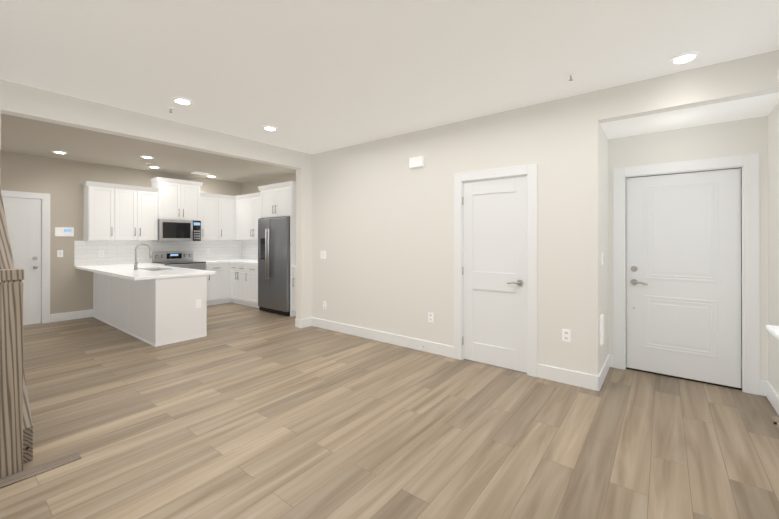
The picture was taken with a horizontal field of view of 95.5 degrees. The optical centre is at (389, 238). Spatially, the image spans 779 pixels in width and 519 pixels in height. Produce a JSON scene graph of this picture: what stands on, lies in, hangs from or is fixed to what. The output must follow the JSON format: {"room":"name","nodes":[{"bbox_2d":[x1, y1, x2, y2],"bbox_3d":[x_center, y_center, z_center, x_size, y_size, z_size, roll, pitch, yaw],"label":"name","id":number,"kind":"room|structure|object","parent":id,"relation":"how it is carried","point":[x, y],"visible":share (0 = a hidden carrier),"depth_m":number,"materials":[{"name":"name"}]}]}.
{"room":"living room","nodes":[
{"label":"living room","id":0,"kind":"room"},
{"bbox_2d":[0,79,0,174],"bbox_3d":[-4.349,-1.315,3.731,4.670,5.400,0.135,0,0,38],"label":"wall","id":1,"kind":"structure","parent":0,"point":[0,126],"depth_m":2.28,"materials":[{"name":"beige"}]},
{"bbox_2d":[0,151,247,322],"bbox_3d":[-5.242,-1.308,6.489,0.120,5.400,5.540,0,0,38],"label":"wall","id":2,"kind":"structure","parent":0,"point":[59,181],"depth_m":6.05,"materials":[{"name":"beige paint"}]},
{"bbox_2d":[2,197,40,324],"bbox_3d":[-5.898,0.368,5.518,0.122,2.018,0.667,0,0,38],"label":"door","id":3,"kind":"structure","parent":2,"relation":"in","point":[23,218],"depth_m":5.68,"materials":[{"name":"white paint"}]},
{"bbox_2d":[1,190,49,323],"bbox_3d":[-5.901,0.321,5.520,0.020,2.137,0.881,0,0,38],"label":"door frame","id":4,"kind":"structure","parent":2,"relation":"attached to","point":[45,197],"depth_m":5.82,"materials":[{"name":"white paint"}]},
{"bbox_2d":[57,250,62,256],"bbox_3d":[-5.558,0.251,5.971,0.008,0.115,0.072,0,0,38],"label":"light switch","id":5,"kind":"object","parent":2,"relation":"attached to","point":[59,253],"visible":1,"depth_m":5.97,"materials":[{"name":"white plastic"}]},
{"bbox_2d":[55,227,73,236],"bbox_3d":[-5.521,-0.114,6.006,0.026,0.150,0.240,0,0,38],"label":"thermostat","id":6,"kind":"object","parent":2,"relation":"attached to","point":[64,231],"visible":1,"depth_m":6.00,"materials":[{"name":"white plastic"}]},
{"bbox_2d":[50,309,92,322],"bbox_3d":[-5.459,1.323,6.091,0.016,0.135,0.566,0,0,38],"label":"baseboard","id":7,"kind":"structure","parent":2,"relation":"attached to","point":[57,317],"depth_m":6.08,"materials":[{"name":"white paint"}]},
{"bbox_2d":[81,181,120,240],"bbox_3d":[-5.111,-0.471,6.269,0.346,1.005,0.418,0,0,38],"label":"upper cabinet","id":8,"kind":"object","parent":2,"relation":"attached to","point":[116,212],"depth_m":6.16,"materials":[{"name":"white paint"}]},
{"bbox_2d":[99,251,103,256],"bbox_3d":[-5.214,0.272,6.401,0.008,0.115,0.072,0,0,38],"label":"outlet","id":9,"kind":"object","parent":2,"relation":"attached to","point":[101,253],"visible":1,"depth_m":6.40,"materials":[{"name":"white plastic"}]},
{"bbox_2d":[121,185,157,240],"bbox_3d":[-4.827,-0.470,6.635,0.346,1.005,0.740,0,0,38],"label":"upper cabinet","id":10,"kind":"object","parent":2,"relation":"attached to","point":[139,221],"depth_m":6.57,"materials":[{"name":"white paint"}]},
{"bbox_2d":[74,240,240,265],"bbox_3d":[-4.507,0.257,7.326,0.010,0.442,3.069,0,0,38],"label":"backsplash","id":11,"kind":"structure","parent":2,"relation":"attached to","point":[86,253],"depth_m":6.90,"materials":[{"name":"white tile"}]},
{"bbox_2d":[150,177,200,220],"bbox_3d":[-4.346,-0.781,7.224,0.386,0.800,0.770,0,0,38],"label":"upper cabinet","id":12,"kind":"object","parent":2,"relation":"attached to","point":[177,199],"depth_m":7.06,"materials":[{"name":"white paint"}]},
{"bbox_2d":[152,219,200,240],"bbox_3d":[-4.319,-0.165,7.200,0.455,0.426,0.762,0,0,38],"label":"microwave","id":13,"kind":"object","parent":12,"relation":"attached to","point":[178,230],"visible":1,"depth_m":7.04,"materials":[{"name":"silver metal"}]},
{"bbox_2d":[201,193,216,239],"bbox_3d":[-3.984,-0.467,7.724,0.346,1.005,0.458,0,0,38],"label":"upper cabinet","id":14,"kind":"object","parent":2,"relation":"attached to","point":[208,200],"depth_m":7.58,"materials":[{"name":"white paint"}]},
{"bbox_2d":[217,194,232,239],"bbox_3d":[-3.750,-0.467,7.976,0.406,1.005,0.459,0,0,38],"label":"upper cabinet","id":15,"kind":"object","parent":2,"relation":"attached to","point":[224,202],"depth_m":7.86,"materials":[{"name":"white paint"}]},
{"bbox_2d":[1,80,311,318],"bbox_3d":[-2.035,0.018,4.763,0.140,2.740,4.335,0,0,38],"label":"wall","id":16,"kind":"structure","parent":0,"point":[23,101],"depth_m":4.12,"materials":[{"name":"white paint"}]},
{"bbox_2d":[240,173,295,194],"bbox_3d":[-2.155,0.024,7.522,3.430,2.740,0.120,0,0,38],"label":"wall","id":17,"kind":"structure","parent":0,"point":[250,187],"depth_m":8.06,"materials":[{"name":"beige paint"}]},
{"bbox_2d":[233,193,252,239],"bbox_3d":[-3.118,-0.467,7.932,0.806,1.005,0.405,0,0,38],"label":"upper cabinet","id":18,"kind":"object","parent":17,"relation":"attached to","point":[242,204],"depth_m":7.85,"materials":[{"name":"white paint"}]},
{"bbox_2d":[241,240,257,259],"bbox_3d":[-2.851,0.258,7.978,1.770,0.442,0.009,0,0,38],"label":"backsplash","id":19,"kind":"structure","parent":17,"relation":"attached to","point":[249,248],"depth_m":8.31,"materials":[{"name":"white tile"}]},
{"bbox_2d":[253,193,264,239],"bbox_3d":[-2.562,-0.468,7.538,0.782,1.005,0.346,0,0,38],"label":"upper cabinet","id":20,"kind":"object","parent":17,"relation":"attached to","point":[256,196],"depth_m":7.54,"materials":[{"name":"white paint"}]},
{"bbox_2d":[261,181,295,217],"bbox_3d":[-1.943,-0.714,6.875,1.000,0.615,0.636,0,0,38],"label":"upper cabinet","id":21,"kind":"object","parent":17,"relation":"attached to","point":[279,200],"depth_m":6.55,"materials":[{"name":"white paint"}]},
{"bbox_2d":[0,302,778,518],"bbox_3d":[-1.724,1.445,3.756,9.380,0.120,5.900,0,0,38],"label":"floor","id":22,"kind":"structure","parent":0,"point":[239,411],"depth_m":2.49,"materials":[{"name":"brown wood"}]},
{"bbox_2d":[0,188,32,477],"bbox_3d":[-2.778,0.309,2.507,1.444,2.146,0.206,0,0,38],"label":"balustrade","id":23,"kind":"object","parent":22,"relation":"on","point":[16,439],"visible":0.98,"depth_m":2.08,"materials":[{"name":"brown wood"}]},
{"bbox_2d":[0,451,81,488],"bbox_3d":[-2.380,1.377,1.743,0.110,0.008,1.306,0,0,38],"label":"transition strip","id":24,"kind":"object","parent":22,"relation":"on","point":[35,470],"visible":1,"depth_m":2.11,"materials":[{"name":"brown wood"}]},
{"bbox_2d":[93,269,156,327],"bbox_3d":[-4.587,0.954,6.170,1.292,0.873,0.634,0,0,38],"label":"base cabinet","id":25,"kind":"object","parent":22,"relation":"on","point":[104,286],"depth_m":5.87,"materials":[{"name":"grey wood"}]},
{"bbox_2d":[133,275,208,346],"bbox_3d":[-3.139,0.951,5.061,0.840,0.873,0.652,0,0,38],"label":"base cabinet","id":26,"kind":"object","parent":22,"relation":"on","point":[158,312],"depth_m":4.78,"materials":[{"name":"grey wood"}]},
{"bbox_2d":[76,263,215,279],"bbox_3d":[-3.979,0.495,5.633,2.911,0.040,1.000,0,0,38],"label":"countertop","id":27,"kind":"structure","parent":26,"relation":"on","point":[127,271],"depth_m":5.29,"materials":[{"name":"white stone"}]},
{"bbox_2d":[133,243,151,269],"bbox_3d":[-3.795,0.270,5.453,0.111,0.406,0.241,0,0,38],"label":"kitchen faucet","id":28,"kind":"object","parent":27,"relation":"on","point":[136,262],"visible":1,"depth_m":5.40,"materials":[{"name":"silver metal"}]},
{"bbox_2d":[196,299,200,307],"bbox_3d":[-2.681,0.911,4.961,0.004,0.115,0.070,0,0,38],"label":"outlet","id":29,"kind":"object","parent":26,"relation":"attached to","point":[198,303],"visible":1,"depth_m":4.96,"materials":[{"name":"white plastic"}]},
{"bbox_2d":[152,251,205,269],"bbox_3d":[-4.215,0.826,7.117,0.704,1.135,0.752,0,0,38],"label":"range","id":30,"kind":"object","parent":22,"relation":"on","point":[182,259],"visible":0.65,"depth_m":7.16,"materials":[{"name":"silver metal"}]},
{"bbox_2d":[206,263,224,305],"bbox_3d":[-3.887,0.957,7.608,0.636,0.873,0.402,0,0,38],"label":"base cabinet","id":31,"kind":"object","parent":22,"relation":"on","point":[216,281],"depth_m":7.44,"materials":[{"name":"grey wood"}]},
{"bbox_2d":[203,260,227,263],"bbox_3d":[-3.868,0.499,7.624,0.646,0.040,0.456,0,0,38],"label":"countertop","id":32,"kind":"structure","parent":31,"relation":"on","point":[207,261],"depth_m":7.46,"materials":[{"name":"white stone"}]},
{"bbox_2d":[229,263,248,305],"bbox_3d":[-2.988,0.957,7.682,0.735,0.873,0.636,0,0,38],"label":"base cabinet","id":33,"kind":"object","parent":22,"relation":"on","point":[238,273],"depth_m":7.42,"materials":[{"name":"grey wood"}]},
{"bbox_2d":[249,264,258,307],"bbox_3d":[-2.567,0.957,7.356,0.570,0.873,0.636,0,0,38],"label":"base cabinet","id":34,"kind":"object","parent":22,"relation":"on","point":[253,269],"depth_m":7.08,"materials":[{"name":"grey wood"}]},
{"bbox_2d":[225,259,257,264],"bbox_3d":[-3.065,0.500,7.718,1.801,0.040,0.676,0,0,38],"label":"countertop","id":35,"kind":"structure","parent":34,"relation":"on","point":[240,261],"depth_m":7.50,"materials":[{"name":"white stone"}]},
{"bbox_2d":[258,217,289,315],"bbox_3d":[-1.995,0.499,6.804,0.920,1.787,0.757,0,0,38],"label":"refrigerator","id":36,"kind":"object","parent":22,"relation":"on","point":[273,265],"visible":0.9,"depth_m":6.50,"materials":[{"name":"silver metal"}]},
{"bbox_2d":[293,268,295,315],"bbox_3d":[-1.288,0.954,6.365,0.636,0.873,0.636,0,0,38],"label":"base cabinet","id":37,"kind":"object","parent":22,"relation":"on","point":[294,269],"depth_m":6.27,"materials":[{"name":"grey wood"}]},
{"bbox_2d":[0,0,778,182],"bbox_3d":[-1.713,-1.505,3.754,9.050,0.300,5.540,0,0,38],"label":"ceiling","id":38,"kind":"structure","parent":0,"point":[354,72],"depth_m":2.68,"materials":[{"name":"white paint"}]},
{"bbox_2d":[52,151,67,153],"bbox_3d":[-5.123,-1.344,5.499,0.189,0.013,0.189,0,0,-1],"label":"recessed light","id":39,"kind":"object","parent":38,"relation":"in","point":[59,152],"depth_m":5.48,"materials":[{"name":"white plastic"}]},
{"bbox_2d":[140,156,153,158],"bbox_3d":[-3.988,-1.343,5.821,0.189,0.013,0.189,0,0,32],"label":"recessed light","id":40,"kind":"object","parent":38,"relation":"in","point":[148,157],"depth_m":5.82,"materials":[{"name":"white plastic"}]},
{"bbox_2d":[171,97,192,104],"bbox_3d":[-2.029,-1.348,3.467,0.189,0.013,0.189,0,0,32],"label":"recessed light","id":41,"kind":"object","parent":38,"relation":"in","point":[179,100],"depth_m":3.46,"materials":[{"name":"white plastic"}]},
{"bbox_2d":[191,172,208,174],"bbox_3d":[-3.891,-1.342,7.276,0.250,0.008,0.300,0,0,38],"label":"ceiling vent","id":42,"kind":"object","parent":38,"relation":"in","point":[199,173],"visible":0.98,"depth_m":7.25,"materials":[{"name":"white plastic"}]},
{"bbox_2d":[262,126,277,130],"bbox_3d":[-1.460,-1.346,4.316,0.189,0.013,0.189,0,0,-1],"label":"recessed light","id":43,"kind":"object","parent":38,"relation":"in","point":[268,128],"depth_m":4.30,"materials":[{"name":"white plastic"}]},
{"bbox_2d":[566,73,575,80],"bbox_3d":[1.503,-1.334,2.932,0.069,0.043,0.069,0,0,26],"label":"sprinkler head","id":44,"kind":"object","parent":38,"relation":"attached to","point":[570,75],"depth_m":2.93},
{"bbox_2d":[668,52,700,64],"bbox_3d":[2.209,-1.350,2.650,0.189,0.013,0.189,0,0,-1],"label":"recessed light","id":45,"kind":"object","parent":38,"relation":"in","point":[684,58],"depth_m":2.64,"materials":[{"name":"white plastic"}]},
{"bbox_2d":[312,50,778,375],"bbox_3d":[0.782,0.016,4.170,5.320,2.740,0.120,0,0,38],"label":"wall","id":46,"kind":"structure","parent":0,"point":[382,224],"depth_m":4.04,"materials":[{"name":"white paint"}]},
{"bbox_2d":[321,251,325,258],"bbox_3d":[-1.028,0.249,5.491,0.120,0.120,0.008,0,0,38],"label":"light switch","id":47,"kind":"object","parent":46,"relation":"attached to","point":[323,254],"visible":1,"depth_m":5.48,"materials":[{"name":"white plastic"}]},
{"bbox_2d":[310,317,453,357],"bbox_3d":[-0.250,1.321,4.881,2.533,0.135,0.016,0,0,38],"label":"baseboard","id":48,"kind":"structure","parent":46,"relation":"attached to","point":[430,347],"depth_m":4.70,"materials":[{"name":"white paint"}]},
{"bbox_2d":[409,156,423,168],"bbox_3d":[0.337,-0.953,4.413,0.200,0.130,0.044,0,0,38],"label":"box","id":49,"kind":"object","parent":46,"relation":"attached to","point":[415,162],"visible":1,"depth_m":4.39,"materials":[{"name":"white plastic"}]},
{"bbox_2d":[428,312,432,321],"bbox_3d":[0.502,0.957,4.304,0.072,0.115,0.008,0,0,38],"label":"outlet","id":50,"kind":"object","parent":46,"relation":"attached to","point":[430,317],"visible":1,"depth_m":4.30,"materials":[{"name":"white plastic"}]},
{"bbox_2d":[462,176,526,372],"bbox_3d":[1.117,0.365,3.833,0.719,2.018,0.096,0,0,38],"label":"closet door","id":51,"kind":"structure","parent":46,"relation":"in","point":[494,270],"depth_m":3.83,"materials":[{"name":"white paint"}]},
{"bbox_2d":[454,164,537,376],"bbox_3d":[1.152,0.318,3.871,0.924,2.137,0.140,0,0,38],"label":"door frame","id":52,"kind":"structure","parent":46,"relation":"attached to","point":[531,170],"depth_m":3.62,"materials":[{"name":"white paint"}]},
{"bbox_2d":[562,329,570,341],"bbox_3d":[1.692,0.925,3.382,0.072,0.115,0.008,0,0,38],"label":"outlet","id":53,"kind":"object","parent":46,"relation":"attached to","point":[566,335],"visible":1,"depth_m":3.38,"materials":[{"name":"white plastic"}]},
{"bbox_2d":[537,364,595,390],"bbox_3d":[1.680,1.317,3.385,0.503,0.135,0.016,0,0,38],"label":"baseboard","id":54,"kind":"structure","parent":46,"relation":"attached to","point":[592,382],"depth_m":3.36,"materials":[{"name":"white paint"}]},
{"bbox_2d":[596,354,613,390],"bbox_3d":[2.150,1.317,3.515,0.040,0.135,0.796,0,0,38],"label":"baseboard","id":55,"kind":"structure","parent":46,"relation":"attached to","point":[608,363],"depth_m":3.47,"materials":[{"name":"white paint"}]},
{"bbox_2d":[599,116,767,380],"bbox_3d":[2.639,0.141,3.300,1.320,2.487,0.780,0,0,38],"label":"wall","id":56,"kind":"structure","parent":0,"point":[736,137],"depth_m":3.43,"materials":[{"name":"white paint"}]},
{"bbox_2d":[600,314,603,345],"bbox_3d":[2.024,0.865,3.370,0.020,0.280,0.120,0,0,38],"label":"panel","id":57,"kind":"object","parent":56,"relation":"attached to","point":[601,329],"visible":1,"depth_m":3.33,"materials":[{"name":"white plastic"}]},
{"bbox_2d":[626,168,741,387],"bbox_3d":[2.860,0.360,3.484,0.884,2.010,0.105,0,0,38],"label":"entry door","id":58,"kind":"structure","parent":56,"relation":"in","point":[683,275],"depth_m":3.46,"materials":[{"name":"white paint"}]},
{"bbox_2d":[613,153,759,394],"bbox_3d":[2.881,0.314,3.518,1.099,2.142,0.140,0,0,38],"label":"door frame","id":59,"kind":"structure","parent":56,"relation":"attached to","point":[748,164],"depth_m":3.21,"materials":[{"name":"white paint"}]},
{"bbox_2d":[600,92,778,138],"bbox_3d":[2.698,-1.208,3.257,1.470,0.250,0.780,0,0,38],"label":"ceiling","id":60,"kind":"structure","parent":0,"point":[749,107],"depth_m":3.16,"materials":[{"name":"white paint"}]},
{"bbox_2d":[768,103,778,394],"bbox_3d":[1.783,0.009,0.997,0.150,2.740,5.470,0,0,38],"label":"wall","id":61,"kind":"structure","parent":0,"point":[773,241],"depth_m":2.95,"materials":[{"name":"white paint"}]},
{"bbox_2d":[763,380,778,414],"bbox_3d":[1.716,1.312,1.046,0.020,0.135,5.230,0,0,38],"label":"baseboard","id":62,"kind":"structure","parent":61,"relation":"attached to","point":[768,391],"depth_m":2.95,"materials":[{"name":"white paint"}]},
{"bbox_2d":[766,325,778,339],"bbox_3d":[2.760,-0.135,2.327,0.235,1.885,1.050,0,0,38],"label":"window sill","id":63,"kind":"structure","parent":61,"relation":"in","point":[773,330],"depth_m":2.66,"materials":[{"name":"white"}]}
]}

